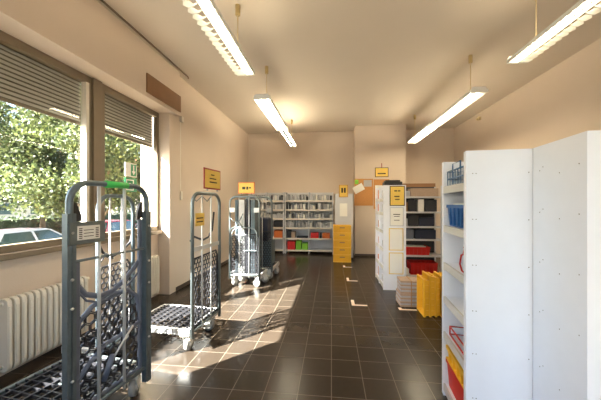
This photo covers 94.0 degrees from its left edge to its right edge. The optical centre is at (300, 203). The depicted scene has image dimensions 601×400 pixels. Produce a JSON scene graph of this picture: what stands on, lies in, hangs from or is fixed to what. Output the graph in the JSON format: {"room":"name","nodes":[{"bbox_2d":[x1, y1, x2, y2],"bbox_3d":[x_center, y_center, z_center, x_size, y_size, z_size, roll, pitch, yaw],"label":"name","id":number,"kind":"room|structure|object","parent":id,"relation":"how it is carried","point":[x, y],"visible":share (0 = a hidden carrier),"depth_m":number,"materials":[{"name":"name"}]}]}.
{"room":"distribution center","nodes":[
{"label":"distribution center","id":0,"kind":"room"},
{"bbox_2d":[0,0,247,376],"bbox_3d":[-2.592,-0.400,3.636,0.450,4.000,12.060,0,0,6],"label":"wall","id":1,"kind":"structure","parent":0,"point":[83,35],"depth_m":4.47,"materials":[{"name":"paint"}]},
{"bbox_2d":[0,30,91,253],"bbox_3d":[-2.831,-0.575,2.310,0.085,2.070,2.550,0,0,6],"label":"window","id":2,"kind":"structure","parent":1,"relation":"in","point":[6,39],"depth_m":3.48,"materials":[{"name":"brown wood"}]},
{"bbox_2d":[0,43,79,124],"bbox_3d":[-2.909,-1.304,2.280,0.022,0.628,2.485,0,0,6],"label":"roller shutter","id":3,"kind":"object","parent":2,"relation":"attached to","point":[26,82],"visible":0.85,"depth_m":3.00,"materials":[{"name":"grey plastic"}]},
{"bbox_2d":[0,230,162,260],"bbox_3d":[-2.772,0.490,3.002,0.230,0.060,3.960,0,0,6],"label":"trim","id":4,"kind":"structure","parent":1,"relation":"attached to","point":[37,251],"depth_m":2.93,"materials":[{"name":"brown wood"}]},
{"bbox_2d":[92,78,101,220],"bbox_3d":[-2.677,-0.575,3.641,0.100,2.070,0.130,0,0,6],"label":"trim","id":5,"kind":"structure","parent":1,"relation":"attached to","point":[96,84],"depth_m":3.61,"materials":[{"name":"brown wood"}]},
{"bbox_2d":[102,84,158,237],"bbox_3d":[-2.615,-0.575,4.338,0.070,2.070,1.270,0,0,6],"label":"window","id":6,"kind":"structure","parent":1,"relation":"in","point":[106,90],"depth_m":4.39,"materials":[{"name":"brown wood"}]},
{"bbox_2d":[105,94,152,147],"bbox_3d":[-2.680,-1.304,4.360,0.022,0.628,1.160,0,0,6],"label":"roller shutter","id":7,"kind":"object","parent":6,"relation":"attached to","point":[123,121],"visible":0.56,"depth_m":4.33,"materials":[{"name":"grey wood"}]},
{"bbox_2d":[125,162,136,177],"bbox_3d":[-2.613,-0.525,4.318,0.006,0.210,0.250,0,0,6],"label":"safety sign","id":8,"kind":"object","parent":6,"relation":"attached to","point":[130,168],"visible":1,"depth_m":4.30,"materials":[{"name":"plastic"}]},
{"bbox_2d":[125,177,136,191],"bbox_3d":[-2.613,-0.295,4.318,0.006,0.210,0.250,0,0,6],"label":"safety sign","id":9,"kind":"object","parent":6,"relation":"attached to","point":[127,180],"visible":0.59,"depth_m":4.33,"materials":[{"name":"plastic"}]},
{"bbox_2d":[146,73,180,111],"bbox_3d":[-2.242,-1.815,4.644,0.021,0.290,0.940,0,0,6],"label":"wooden board","id":10,"kind":"object","parent":1,"relation":"attached to","point":[154,87],"visible":1,"depth_m":4.55,"materials":[{"name":"brown wood"}]},
{"bbox_2d":[179,116,183,199],"bbox_3d":[-2.247,-0.865,5.299,0.050,1.570,0.080,0,0,6],"label":"strap","id":11,"kind":"object","parent":1,"relation":"attached to","point":[181,119],"visible":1,"depth_m":5.29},
{"bbox_2d":[176,256,233,290],"bbox_3d":[-2.037,1.565,7.378,0.012,0.070,4.500,0,0,6],"label":"baseboard","id":12,"kind":"structure","parent":1,"relation":"attached to","point":[226,261],"depth_m":5.61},
{"bbox_2d":[141,145,150,218],"bbox_3d":[-2.683,-0.350,5.769,0.200,5.100,1.520,0,0,6],"label":"wall","id":13,"kind":"structure","parent":0,"point":[145,151],"depth_m":5.01,"materials":[{"name":"paint"}]},
{"bbox_2d":[0,251,447,399],"bbox_3d":[0.524,1.675,3.292,7.820,0.150,12.460,0,0,6],"label":"floor","id":14,"kind":"structure","parent":0,"point":[299,334],"depth_m":3.12,"materials":[{"name":"tile"}]},
{"bbox_2d":[0,276,89,372],"bbox_3d":[-2.666,1.232,2.954,0.142,0.735,0.969,0,0,6],"label":"radiator","id":15,"kind":"object","parent":14,"relation":"on","point":[31,321],"visible":0.71,"depth_m":2.72,"materials":[{"name":"metal"}]},
{"bbox_2d":[0,180,150,399],"bbox_3d":[-1.720,0.718,2.150,0.849,1.764,0.731,0,0,14],"label":"cart","id":16,"kind":"object","parent":14,"relation":"on","point":[75,366],"visible":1,"depth_m":1.98,"materials":[{"name":"metal"}]},
{"bbox_2d":[61,194,136,372],"bbox_3d":[-2.014,0.750,2.855,0.444,1.699,0.548,0,0,10],"label":"cart","id":17,"kind":"object","parent":14,"relation":"on","point":[131,286],"visible":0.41,"depth_m":2.80,"materials":[{"name":"metal"}]},
{"bbox_2d":[115,255,158,317],"bbox_3d":[-2.512,1.232,4.345,0.142,0.735,0.969,0,0,6],"label":"radiator","id":18,"kind":"object","parent":14,"relation":"on","point":[155,258],"visible":0.34,"depth_m":4.61,"materials":[{"name":"metal"}]},
{"bbox_2d":[134,192,220,349],"bbox_3d":[-1.466,0.731,3.374,0.828,1.739,0.709,0,0,11],"label":"cart","id":19,"kind":"object","parent":14,"relation":"on","point":[188,319],"visible":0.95,"depth_m":3.23,"materials":[{"name":"metal"}]},
{"bbox_2d":[203,167,219,191],"bbox_3d":[-1.064,-0.287,3.386,0.015,0.265,0.400,0,0,11],"label":"notice sign","id":20,"kind":"object","parent":19,"relation":"attached to","point":[211,177],"visible":1,"depth_m":3.35,"materials":[{"name":"paper"}]},
{"bbox_2d":[229,196,268,286],"bbox_3d":[-1.009,0.721,5.566,0.675,1.759,0.560,0,0,9],"label":"cart","id":21,"kind":"object","parent":14,"relation":"on","point":[247,212],"visible":1,"depth_m":5.38,"materials":[{"name":"metal"}]},
{"bbox_2d":[238,182,254,194],"bbox_3d":[-1.028,-0.295,5.320,0.330,0.240,0.015,0,0,9],"label":"notice sign","id":22,"kind":"object","parent":21,"relation":"attached to","point":[243,187],"visible":1,"depth_m":5.31,"materials":[{"name":"paper"}]},
{"bbox_2d":[245,196,278,278],"bbox_3d":[-0.849,0.721,6.224,0.643,1.759,0.677,0,0,9],"label":"cart","id":23,"kind":"object","parent":14,"relation":"on","point":[267,243],"visible":0.42,"depth_m":5.95,"materials":[{"name":"metal"}]},
{"bbox_2d":[249,192,284,253],"bbox_3d":[-1.101,0.610,9.305,1.170,1.980,0.404,0,0,6],"label":"rack","id":24,"kind":"object","parent":14,"relation":"on","point":[279,242],"visible":0.38,"depth_m":9.19,"materials":[{"name":"metal"}]},
{"bbox_2d":[266,200,282,201],"bbox_3d":[-0.818,-0.095,9.269,0.540,0.050,0.394,0,0,6],"label":"shelf","id":25,"kind":"object","parent":24,"relation":"attached to","point":[266,200],"depth_m":9.07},
{"bbox_2d":[274,230,282,237],"bbox_3d":[-0.709,0.979,9.254,0.280,0.240,0.300,0,0,6],"label":"carton","id":26,"kind":"object","parent":24,"relation":"on","point":[277,233],"visible":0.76,"depth_m":9.10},
{"bbox_2d":[274,220,282,226],"bbox_3d":[-0.710,0.649,9.244,0.300,0.220,0.300,0,0,6],"label":"carton","id":27,"kind":"object","parent":24,"relation":"on","point":[277,223],"visible":0.77,"depth_m":9.10,"materials":[{"name":"cardboard"}]},
{"bbox_2d":[285,192,332,253],"bbox_3d":[0.286,0.610,9.152,1.560,1.980,0.404,0,0,6],"label":"rack","id":28,"kind":"object","parent":14,"relation":"on","point":[314,244],"visible":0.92,"depth_m":9.16,"materials":[{"name":"metal"}]},
{"bbox_2d":[287,230,291,237],"bbox_3d":[-0.362,0.979,9.205,0.120,0.240,0.280,0,0,6],"label":"folder","id":29,"kind":"object","parent":28,"relation":"on","point":[288,231],"visible":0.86,"depth_m":9.07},
{"bbox_2d":[287,240,295,249],"bbox_3d":[-0.286,1.344,9.207,0.250,0.270,0.300,0,0,6],"label":"carton","id":30,"kind":"object","parent":28,"relation":"on","point":[291,244],"visible":0.87,"depth_m":9.06,"materials":[{"name":"cardboard"}]},
{"bbox_2d":[291,231,295,237],"bbox_3d":[-0.223,0.999,9.190,0.120,0.200,0.280,0,0,6],"label":"folder","id":31,"kind":"object","parent":28,"relation":"on","point":[293,233],"visible":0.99,"depth_m":9.05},
{"bbox_2d":[286,200,307,201],"bbox_3d":[-0.095,-0.095,9.189,0.735,0.050,0.394,0,0,6],"label":"shelf","id":32,"kind":"object","parent":28,"relation":"attached to","point":[286,200],"depth_m":8.99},
{"bbox_2d":[286,209,307,210],"bbox_3d":[-0.095,0.195,9.189,0.735,0.050,0.394,0,0,6],"label":"shelf","id":33,"kind":"object","parent":28,"relation":"attached to","point":[286,209],"depth_m":8.99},
{"bbox_2d":[286,218,307,219],"bbox_3d":[-0.095,0.485,9.189,0.735,0.050,0.394,0,0,6],"label":"shelf","id":34,"kind":"object","parent":28,"relation":"attached to","point":[286,218],"depth_m":8.99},
{"bbox_2d":[286,227,307,228],"bbox_3d":[-0.095,0.775,9.189,0.735,0.050,0.394,0,0,6],"label":"shelf","id":35,"kind":"object","parent":28,"relation":"attached to","point":[286,227],"depth_m":8.99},
{"bbox_2d":[286,237,307,239],"bbox_3d":[-0.095,1.115,9.189,0.735,0.050,0.394,0,0,6],"label":"shelf","id":36,"kind":"object","parent":28,"relation":"attached to","point":[295,238],"depth_m":9.00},
{"bbox_2d":[296,240,301,249],"bbox_3d":[-0.048,1.329,9.181,0.170,0.300,0.300,0,0,6],"label":"carton","id":37,"kind":"object","parent":28,"relation":"on","point":[298,242],"visible":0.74,"depth_m":9.04,"materials":[{"name":"cardboard"}]},
{"bbox_2d":[302,242,307,249],"bbox_3d":[0.156,1.374,9.158,0.180,0.210,0.300,0,0,6],"label":"carton","id":38,"kind":"object","parent":28,"relation":"on","point":[304,244],"visible":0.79,"depth_m":9.01,"materials":[{"name":"cardboard"}]},
{"bbox_2d":[311,232,318,237],"bbox_3d":[0.468,1.014,9.114,0.250,0.170,0.280,0,0,6],"label":"carton","id":39,"kind":"object","parent":28,"relation":"on","point":[313,234],"visible":1,"depth_m":8.98,"materials":[{"name":"cardboard"}]},
{"bbox_2d":[309,200,331,201],"bbox_3d":[0.666,-0.095,9.105,0.735,0.050,0.394,0,0,6],"label":"shelf","id":40,"kind":"object","parent":28,"relation":"attached to","point":[309,200],"depth_m":8.91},
{"bbox_2d":[309,209,331,210],"bbox_3d":[0.666,0.195,9.105,0.735,0.050,0.394,0,0,6],"label":"shelf","id":41,"kind":"object","parent":28,"relation":"attached to","point":[309,209],"depth_m":8.91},
{"bbox_2d":[309,218,331,219],"bbox_3d":[0.666,0.485,9.105,0.735,0.050,0.394,0,0,6],"label":"shelf","id":42,"kind":"object","parent":28,"relation":"attached to","point":[309,218],"depth_m":8.91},
{"bbox_2d":[309,227,331,228],"bbox_3d":[0.666,0.775,9.105,0.735,0.050,0.394,0,0,6],"label":"shelf","id":43,"kind":"object","parent":28,"relation":"attached to","point":[309,227],"depth_m":8.92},
{"bbox_2d":[309,237,331,239],"bbox_3d":[0.666,1.115,9.105,0.735,0.050,0.394,0,0,6],"label":"shelf","id":44,"kind":"object","parent":28,"relation":"attached to","point":[310,238],"depth_m":8.91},
{"bbox_2d":[309,248,331,251],"bbox_3d":[0.666,1.495,9.105,0.735,0.050,0.394,0,0,6],"label":"shelf","id":45,"kind":"object","parent":28,"relation":"attached to","point":[310,249],"depth_m":9.01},
{"bbox_2d":[322,233,329,237],"bbox_3d":[0.831,1.019,9.074,0.240,0.160,0.280,0,0,6],"label":"carton","id":46,"kind":"object","parent":28,"relation":"on","point":[324,235],"visible":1,"depth_m":8.94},
{"bbox_2d":[333,255,350,262],"bbox_3d":[1.163,1.500,7.849,0.490,0.200,0.362,0,0,6],"label":"plastic crate","id":47,"kind":"object","parent":14,"relation":"on","point":[336,258],"visible":0.76,"depth_m":7.68,"materials":[{"name":"plastic"}]},
{"bbox_2d":[333,247,350,254],"bbox_3d":[1.163,1.298,7.849,0.490,0.200,0.362,0,0,6],"label":"plastic crate","id":48,"kind":"object","parent":47,"relation":"on","point":[336,251],"visible":0.73,"depth_m":7.68,"materials":[{"name":"plastic"}]},
{"bbox_2d":[333,240,350,247],"bbox_3d":[1.163,1.096,7.849,0.490,0.200,0.362,0,0,6],"label":"plastic crate","id":49,"kind":"object","parent":48,"relation":"on","point":[336,243],"visible":0.82,"depth_m":7.68,"materials":[{"name":"plastic"}]},
{"bbox_2d":[333,233,350,239],"bbox_3d":[1.163,0.894,7.849,0.490,0.200,0.362,0,0,6],"label":"plastic crate","id":50,"kind":"object","parent":49,"relation":"on","point":[336,236],"visible":0.84,"depth_m":7.68,"materials":[{"name":"plastic"}]},
{"bbox_2d":[333,225,350,232],"bbox_3d":[1.163,0.692,7.849,0.490,0.200,0.362,0,0,6],"label":"plastic crate","id":51,"kind":"object","parent":50,"relation":"on","point":[336,228],"visible":1,"depth_m":7.69,"materials":[{"name":"plastic"}]},
{"bbox_2d":[335,194,352,258],"bbox_3d":[1.290,0.650,8.359,0.530,1.900,0.400,0,0,6],"label":"tall cabinet","id":52,"kind":"object","parent":14,"relation":"on","point":[339,220],"visible":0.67,"depth_m":8.15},
{"bbox_2d":[339,185,347,196],"bbox_3d":[1.252,-0.380,8.153,0.260,0.360,0.015,0,0,6],"label":"notice sign","id":53,"kind":"object","parent":52,"relation":"attached to","point":[343,189],"visible":1,"depth_m":8.15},
{"bbox_2d":[340,203,346,215],"bbox_3d":[1.253,0.170,8.157,0.220,0.380,0.008,0,0,6],"label":"notice","id":54,"kind":"object","parent":52,"relation":"attached to","point":[343,206],"visible":1,"depth_m":8.15,"materials":[{"name":"paper"}]},
{"bbox_2d":[351,300,366,305],"bbox_3d":[0.942,1.598,4.524,0.240,0.002,0.260,0,0,6],"label":"tape","id":55,"kind":"object","parent":14,"relation":"on","point":[352,301],"visible":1,"depth_m":4.45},
{"bbox_2d":[375,188,378,280],"bbox_3d":[1.823,0.625,5.896,0.410,1.950,0.470,0,0,6],"label":"shelving unit","id":56,"kind":"object","parent":14,"relation":"on","point":[376,189],"visible":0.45,"depth_m":6.12,"materials":[{"name":"metal"}]},
{"bbox_2d":[353,124,405,254],"bbox_3d":[2.464,-0.400,8.833,1.520,4.000,0.620,0,0,6],"label":"wall pier","id":57,"kind":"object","parent":14,"relation":"on","point":[373,145],"visible":0.5,"depth_m":8.55,"materials":[{"name":"paint"}]},
{"bbox_2d":[353,179,372,205],"bbox_3d":[1.899,-0.360,8.570,0.626,0.820,0.024,0,0,6],"label":"cork board","id":58,"kind":"object","parent":57,"relation":"attached to","point":[363,188],"visible":1,"depth_m":8.56,"materials":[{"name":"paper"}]},
{"bbox_2d":[355,254,374,256],"bbox_3d":[2.429,1.565,8.519,1.520,0.070,0.012,0,0,6],"label":"baseboard","id":59,"kind":"object","parent":57,"relation":"attached to","point":[355,254],"visible":0.36,"depth_m":8.56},
{"bbox_2d":[375,163,387,176],"bbox_3d":[2.469,-1.030,8.509,0.400,0.420,0.020,0,0,6],"label":"notice sign","id":60,"kind":"object","parent":57,"relation":"attached to","point":[382,171],"visible":1,"depth_m":8.51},
{"bbox_2d":[374,179,388,208],"bbox_3d":[2.458,-0.300,8.507,0.460,0.900,0.028,0,0,6],"label":"cork board","id":61,"kind":"object","parent":57,"relation":"attached to","point":[377,182],"visible":0.26,"depth_m":8.51,"materials":[{"name":"paper"}]},
{"bbox_2d":[379,185,405,289],"bbox_3d":[1.771,0.625,5.423,0.410,1.950,0.470,0,0,6],"label":"shelving unit","id":62,"kind":"object","parent":14,"relation":"on","point":[389,282],"visible":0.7,"depth_m":5.21,"materials":[{"name":"white laminate"}]},
{"bbox_2d":[382,180,401,184],"bbox_3d":[1.753,-0.401,5.350,0.330,0.100,0.220,0,0,6],"label":"bag","id":63,"kind":"object","parent":62,"relation":"on","point":[386,182],"visible":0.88,"depth_m":5.25,"materials":[{"name":"black plastic"}]},
{"bbox_2d":[389,228,402,250],"bbox_3d":[1.769,0.655,5.182,0.260,0.410,0.008,0,0,6],"label":"notice","id":64,"kind":"object","parent":62,"relation":"attached to","point":[395,234],"visible":1,"depth_m":5.18,"materials":[{"name":"paper"}]},
{"bbox_2d":[389,252,402,273],"bbox_3d":[1.769,1.100,5.182,0.260,0.400,0.008,0,0,6],"label":"notice","id":65,"kind":"object","parent":62,"relation":"attached to","point":[395,259],"visible":1,"depth_m":5.18,"materials":[{"name":"paper"}]},
{"bbox_2d":[390,207,403,225],"bbox_3d":[1.779,0.235,5.181,0.250,0.350,0.009,0,0,6],"label":"notice","id":66,"kind":"object","parent":62,"relation":"attached to","point":[396,213],"visible":1,"depth_m":5.18,"materials":[{"name":"paper"}]},
{"bbox_2d":[390,186,404,205],"bbox_3d":[1.789,-0.150,5.179,0.270,0.370,0.009,0,0,6],"label":"notice","id":67,"kind":"object","parent":62,"relation":"attached to","point":[397,193],"visible":1,"depth_m":5.18,"materials":[{"name":"paper"}]},
{"bbox_2d":[396,288,416,306],"bbox_3d":[1.730,1.498,4.490,0.331,0.203,0.318,0,0,5],"label":"bundle","id":68,"kind":"object","parent":14,"relation":"on","point":[404,300],"visible":0.68,"depth_m":4.35,"materials":[{"name":"paper"}]},
{"bbox_2d":[397,276,416,293],"bbox_3d":[1.735,1.292,4.482,0.318,0.203,0.308,0,0,8],"label":"bundle","id":69,"kind":"object","parent":68,"relation":"on","point":[405,284],"visible":0.81,"depth_m":4.35,"materials":[{"name":"paper"}]},
{"bbox_2d":[402,183,441,276],"bbox_3d":[2.544,0.570,6.093,0.880,2.060,0.430,0,0,6],"label":"metal rack","id":70,"kind":"object","parent":14,"relation":"on","point":[431,243],"visible":0.18,"depth_m":6.20,"materials":[{"name":"grey metal"}]},
{"bbox_2d":[406,228,413,238],"bbox_3d":[2.272,0.639,6.088,0.280,0.200,0.300,0,0,6],"label":"storage box","id":71,"kind":"object","parent":70,"relation":"on","point":[409,232],"visible":0.49,"depth_m":5.93,"materials":[{"name":"grey plastic"}]},
{"bbox_2d":[406,200,416,211],"bbox_3d":[2.396,0.034,6.074,0.170,0.250,0.300,0,0,6],"label":"storage box","id":72,"kind":"object","parent":70,"relation":"on","point":[412,204],"visible":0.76,"depth_m":5.92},
{"bbox_2d":[406,214,418,225],"bbox_3d":[2.411,0.349,6.072,0.200,0.240,0.300,0,0,6],"label":"storage box","id":73,"kind":"object","parent":70,"relation":"on","point":[413,219],"visible":0.77,"depth_m":5.92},
{"bbox_2d":[406,245,430,254],"bbox_3d":[2.452,0.994,6.078,0.600,0.170,0.340,0,0,6],"label":"plastic crate","id":74,"kind":"object","parent":70,"relation":"on","point":[409,250],"visible":0.58,"depth_m":5.91,"materials":[{"name":"plastic"}]},
{"bbox_2d":[406,245,425,246],"bbox_3d":[2.451,0.983,6.068,0.440,0.170,0.220,0,0,6],"label":"paper stack","id":75,"kind":"object","parent":74,"relation":"in","point":[406,245],"visible":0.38,"depth_m":5.98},
{"bbox_2d":[414,199,423,211],"bbox_3d":[2.560,0.029,6.056,0.120,0.260,0.300,0,0,6],"label":"storage box","id":76,"kind":"object","parent":70,"relation":"on","point":[420,202],"visible":0.84,"depth_m":5.91,"materials":[{"name":"paper"}]},
{"bbox_2d":[406,259,437,274],"bbox_3d":[2.621,1.369,6.059,0.560,0.260,0.340,0,0,6],"label":"plastic crate","id":77,"kind":"object","parent":70,"relation":"on","point":[415,267],"visible":0.87,"depth_m":5.92,"materials":[{"name":"plastic"}]},
{"bbox_2d":[408,188,438,195],"bbox_3d":[2.633,-0.246,6.037,0.550,0.170,0.300,0,0,6],"label":"storage box","id":78,"kind":"object","parent":70,"relation":"on","point":[413,191],"visible":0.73,"depth_m":5.89,"materials":[{"name":"cardboard"}]},
{"bbox_2d":[406,211,440,212],"bbox_3d":[2.542,0.177,6.078,0.880,0.035,0.400,0,0,6],"label":"shelf","id":79,"kind":"object","parent":70,"relation":"attached to","point":[406,211],"depth_m":5.88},
{"bbox_2d":[406,238,440,240],"bbox_3d":[2.542,0.757,6.078,0.880,0.035,0.400,0,0,6],"label":"shelf","id":80,"kind":"object","parent":70,"relation":"attached to","point":[437,239],"depth_m":5.87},
{"bbox_2d":[406,252,440,256],"bbox_3d":[2.542,1.097,6.078,0.880,0.035,0.400,0,0,6],"label":"shelf","id":81,"kind":"object","parent":70,"relation":"attached to","point":[432,254],"depth_m":5.89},
{"bbox_2d":[406,196,441,197],"bbox_3d":[2.542,-0.142,6.078,0.880,0.035,0.400,0,0,6],"label":"shelf","id":82,"kind":"object","parent":70,"relation":"attached to","point":[406,196],"depth_m":5.87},
{"bbox_2d":[406,225,441,227],"bbox_3d":[2.542,0.487,6.078,0.880,0.035,0.400,0,0,6],"label":"shelf","id":83,"kind":"object","parent":70,"relation":"attached to","point":[435,226],"depth_m":5.87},
{"bbox_2d":[413,229,435,238],"bbox_3d":[2.649,0.644,6.046,0.420,0.190,0.300,0,0,6],"label":"storage box","id":84,"kind":"object","parent":70,"relation":"on","point":[418,233],"visible":0.84,"depth_m":5.90,"materials":[{"name":"plastic"}]},
{"bbox_2d":[419,217,433,225],"bbox_3d":[2.679,0.379,6.043,0.300,0.180,0.300,0,0,6],"label":"storage box","id":85,"kind":"object","parent":70,"relation":"on","point":[423,221],"visible":0.76,"depth_m":5.90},
{"bbox_2d":[424,200,436,211],"bbox_3d":[2.759,0.034,6.034,0.240,0.250,0.300,0,0,6],"label":"storage box","id":86,"kind":"object","parent":70,"relation":"on","point":[429,205],"visible":0.76,"depth_m":5.88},
{"bbox_2d":[417,274,428,316],"bbox_3d":[1.798,1.335,4.112,0.078,0.530,0.330,0,0,6],"label":"plastic tray","id":87,"kind":"object","parent":14,"relation":"on","point":[422,282],"visible":1,"depth_m":4.18,"materials":[{"name":"plastic"}]},
{"bbox_2d":[422,271,434,316],"bbox_3d":[1.881,1.310,4.115,0.078,0.580,0.330,0,0,6],"label":"plastic tray","id":88,"kind":"object","parent":14,"relation":"on","point":[430,278],"visible":0.68,"depth_m":3.96,"materials":[{"name":"plastic"}]},
{"bbox_2d":[429,272,440,316],"bbox_3d":[1.964,1.320,4.118,0.078,0.560,0.330,0,0,6],"label":"plastic tray","id":89,"kind":"object","parent":14,"relation":"on","point":[437,279],"visible":0.61,"depth_m":3.97,"materials":[{"name":"plastic"}]},
{"bbox_2d":[434,271,441,316],"bbox_3d":[2.043,1.310,4.085,0.078,0.580,0.330,0,0,6],"label":"plastic tray","id":90,"kind":"object","parent":14,"relation":"on","point":[438,274],"visible":0.2,"depth_m":4.13,"materials":[{"name":"plastic"}]},
{"bbox_2d":[442,148,532,399],"bbox_3d":[1.342,0.625,2.071,0.400,1.950,0.556,0,0,12],"label":"shelving unit","id":91,"kind":"object","parent":14,"relation":"on","point":[492,299],"visible":1,"depth_m":1.81,"materials":[{"name":"metal"}]},
{"bbox_2d":[446,205,463,228],"bbox_3d":[1.333,0.091,2.076,0.340,0.170,0.440,0,0,12],"label":"plastic crate","id":92,"kind":"object","parent":91,"relation":"on","point":[456,212],"visible":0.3,"depth_m":2.12,"materials":[{"name":"plastic"}]},
{"bbox_2d":[446,359,463,399],"bbox_3d":[1.334,1.389,2.073,0.350,0.215,0.455,0,0,12],"label":"plastic crate","id":93,"kind":"object","parent":91,"relation":"on","point":[458,391],"visible":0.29,"depth_m":2.14,"materials":[{"name":"plastic"}]},
{"bbox_2d":[446,345,463,388],"bbox_3d":[1.333,1.225,2.072,0.350,0.110,0.457,0,0,12],"label":"plastic crate","id":94,"kind":"object","parent":93,"relation":"on","point":[455,365],"visible":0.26,"depth_m":2.12,"materials":[{"name":"plastic"}]},
{"bbox_2d":[447,160,463,185],"bbox_3d":[1.323,-0.230,2.083,0.310,0.176,0.438,0,0,12],"label":"wire basket","id":95,"kind":"object","parent":91,"relation":"on","point":[460,167],"visible":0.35,"depth_m":2.14,"materials":[{"name":"metal"}]},
{"bbox_2d":[449,326,463,354],"bbox_3d":[1.309,1.022,2.061,0.292,0.076,0.370,0,0,12],"label":"wire tray","id":96,"kind":"object","parent":91,"relation":"on","point":[450,327],"visible":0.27,"depth_m":2.17,"materials":[{"name":"red plastic"}]},
{"bbox_2d":[459,247,463,272],"bbox_3d":[1.162,0.383,1.994,0.032,0.205,0.101,0,0,12],"label":"cable","id":97,"kind":"object","parent":91,"relation":"on","point":[461,255],"visible":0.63,"depth_m":2.01,"materials":[{"name":"plastic"}]},
{"bbox_2d":[533,130,600,399],"bbox_3d":[1.852,0.625,1.453,0.901,1.950,0.430,0,0,12],"label":"shelving unit","id":98,"kind":"object","parent":14,"relation":"on","point":[566,171],"visible":1,"depth_m":1.47,"materials":[{"name":"metal"}]},
{"bbox_2d":[97,0,600,133],"bbox_3d":[0.524,-2.475,3.292,7.820,0.150,12.460,0,0,6],"label":"ceiling","id":99,"kind":"structure","parent":0,"point":[333,65],"depth_m":4.44,"materials":[{"name":"paint"}]},
{"bbox_2d":[100,0,188,78],"bbox_3d":[-2.498,-2.377,1.799,0.020,0.045,7.028,0,0,6],"label":"rail","id":100,"kind":"object","parent":99,"relation":"attached to","point":[102,1],"visible":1,"depth_m":3.94,"materials":[{"name":"grey metal"}]},
{"bbox_2d":[182,0,254,75],"bbox_3d":[-0.886,-2.045,2.361,0.270,0.710,2.730,0,0,6],"label":"ceiling lamp","id":101,"kind":"object","parent":99,"relation":"hanging from","point":[246,69],"visible":1,"depth_m":2.87,"materials":[{"name":"metal"}]},
{"bbox_2d":[254,66,287,130],"bbox_3d":[-0.522,-2.050,5.521,0.278,0.700,1.970,0,0,6],"label":"ceiling lamp","id":102,"kind":"object","parent":99,"relation":"hanging from","point":[264,98],"visible":1,"depth_m":5.16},
{"bbox_2d":[280,119,295,146],"bbox_3d":[-0.315,-2.050,7.399,0.180,0.700,1.790,0,0,6],"label":"ceiling lamp","id":103,"kind":"object","parent":99,"relation":"hanging from","point":[286,135],"visible":0.87,"depth_m":7.55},
{"bbox_2d":[407,115,436,142],"bbox_3d":[3.022,-2.050,7.006,0.248,0.700,1.640,0,0,6],"label":"ceiling lamp","id":104,"kind":"object","parent":99,"relation":"hanging from","point":[414,139],"visible":0.84,"depth_m":7.03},
{"bbox_2d":[428,55,487,126],"bbox_3d":[2.840,-2.045,5.220,0.270,0.710,1.930,0,0,6],"label":"ceiling lamp","id":105,"kind":"object","parent":99,"relation":"hanging from","point":[482,90],"visible":1,"depth_m":4.79,"materials":[{"name":"metal"}]},
{"bbox_2d":[507,0,600,63],"bbox_3d":[2.486,-2.045,2.009,0.270,0.710,2.770,0,0,6],"label":"ceiling lamp","id":106,"kind":"object","parent":99,"relation":"hanging from","point":[521,56],"visible":1,"depth_m":2.78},
{"bbox_2d":[248,128,453,253],"bbox_3d":[1.368,-0.400,9.341,7.070,4.000,0.150,0,0,6],"label":"wall","id":107,"kind":"structure","parent":0,"point":[320,162],"depth_m":9.34,"materials":[{"name":"paint"}]},
{"bbox_2d":[454,38,600,161],"bbox_3d":[4.295,-0.400,2.951,0.150,4.000,12.210,0,0,6],"label":"wall","id":108,"kind":"structure","parent":0,"point":[564,101],"depth_m":5.12,"materials":[{"name":"paint"}]},
{"label":"outside","id":109,"kind":"structure","parent":0,"visible":0},
{"bbox_3d":[-39.432,2.420,24.475,76.240,0.200,120.000,0,0,6],"label":"ground","id":110,"kind":"structure","parent":109,"visible":0},
{"bbox_2d":[0,160,57,219],"bbox_3d":[-42.825,-2.180,36.014,19.000,9.000,9.200,0,0,-42],"label":"house","id":111,"kind":"structure","parent":110,"relation":"on","point":[3,213],"depth_m":36.09,"materials":[{"name":"tile"}]},
{"bbox_2d":[0,228,61,244],"bbox_3d":[-9.671,1.589,10.121,1.960,1.457,4.156,0,0,6],"label":"car","id":112,"kind":"object","parent":110,"relation":"on","point":[12,235],"visible":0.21,"depth_m":9.38,"materials":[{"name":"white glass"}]},
{"bbox_2d":[0,101,78,209],"bbox_3d":[-11.547,-2.537,9.214,6.904,9.719,6.629,0,0,6],"label":"tree","id":113,"kind":"object","parent":110,"relation":"on","point":[3,133],"visible":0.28,"depth_m":10.09,"materials":[{"name":"green plant"}]},
{"bbox_2d":[0,82,80,227],"bbox_3d":[-11.275,-3.302,12.278,6.885,11.248,7.626,0,0,-40],"label":"tree","id":114,"kind":"object","parent":110,"relation":"on","point":[42,221],"visible":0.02,"depth_m":11.69,"materials":[{"name":"green plant"}]},
{"bbox_2d":[0,82,140,221],"bbox_3d":[-6.650,-1.576,8.635,4.243,7.799,4.371,0,0,41],"label":"tree","id":115,"kind":"object","parent":110,"relation":"on","point":[48,196],"visible":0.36,"depth_m":7.86,"materials":[{"name":"green plant"}]},
{"bbox_2d":[0,211,140,233],"bbox_3d":[-12.918,1.434,16.011,1.199,1.921,25.132,0,0,6],"label":"hedge","id":116,"kind":"object","parent":110,"relation":"on","point":[29,222],"visible":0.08,"depth_m":13.56,"materials":[{"name":"green plant"}]},
{"bbox_2d":[63,134,140,229],"bbox_3d":[-6.721,-2.247,10.883,4.105,9.139,5.508,0,0,-30],"label":"tree","id":117,"kind":"object","parent":110,"relation":"on","point":[137,200],"visible":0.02,"depth_m":10.49,"materials":[{"name":"green plant"}]},
{"bbox_2d":[105,219,136,231],"bbox_3d":[-10.063,1.589,15.522,1.960,1.457,4.156,0,0,6],"label":"car","id":118,"kind":"object","parent":110,"relation":"on","point":[115,224],"visible":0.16,"depth_m":14.45,"materials":[{"name":"red metal"}]},
{"bbox_2d":[105,196,137,213],"bbox_3d":[-27.544,-2.680,46.447,13.000,10.000,9.200,0,0,-32],"label":"house","id":119,"kind":"structure","parent":110,"relation":"on","point":[137,196],"depth_m":41.94,"materials":[{"name":"tile"}]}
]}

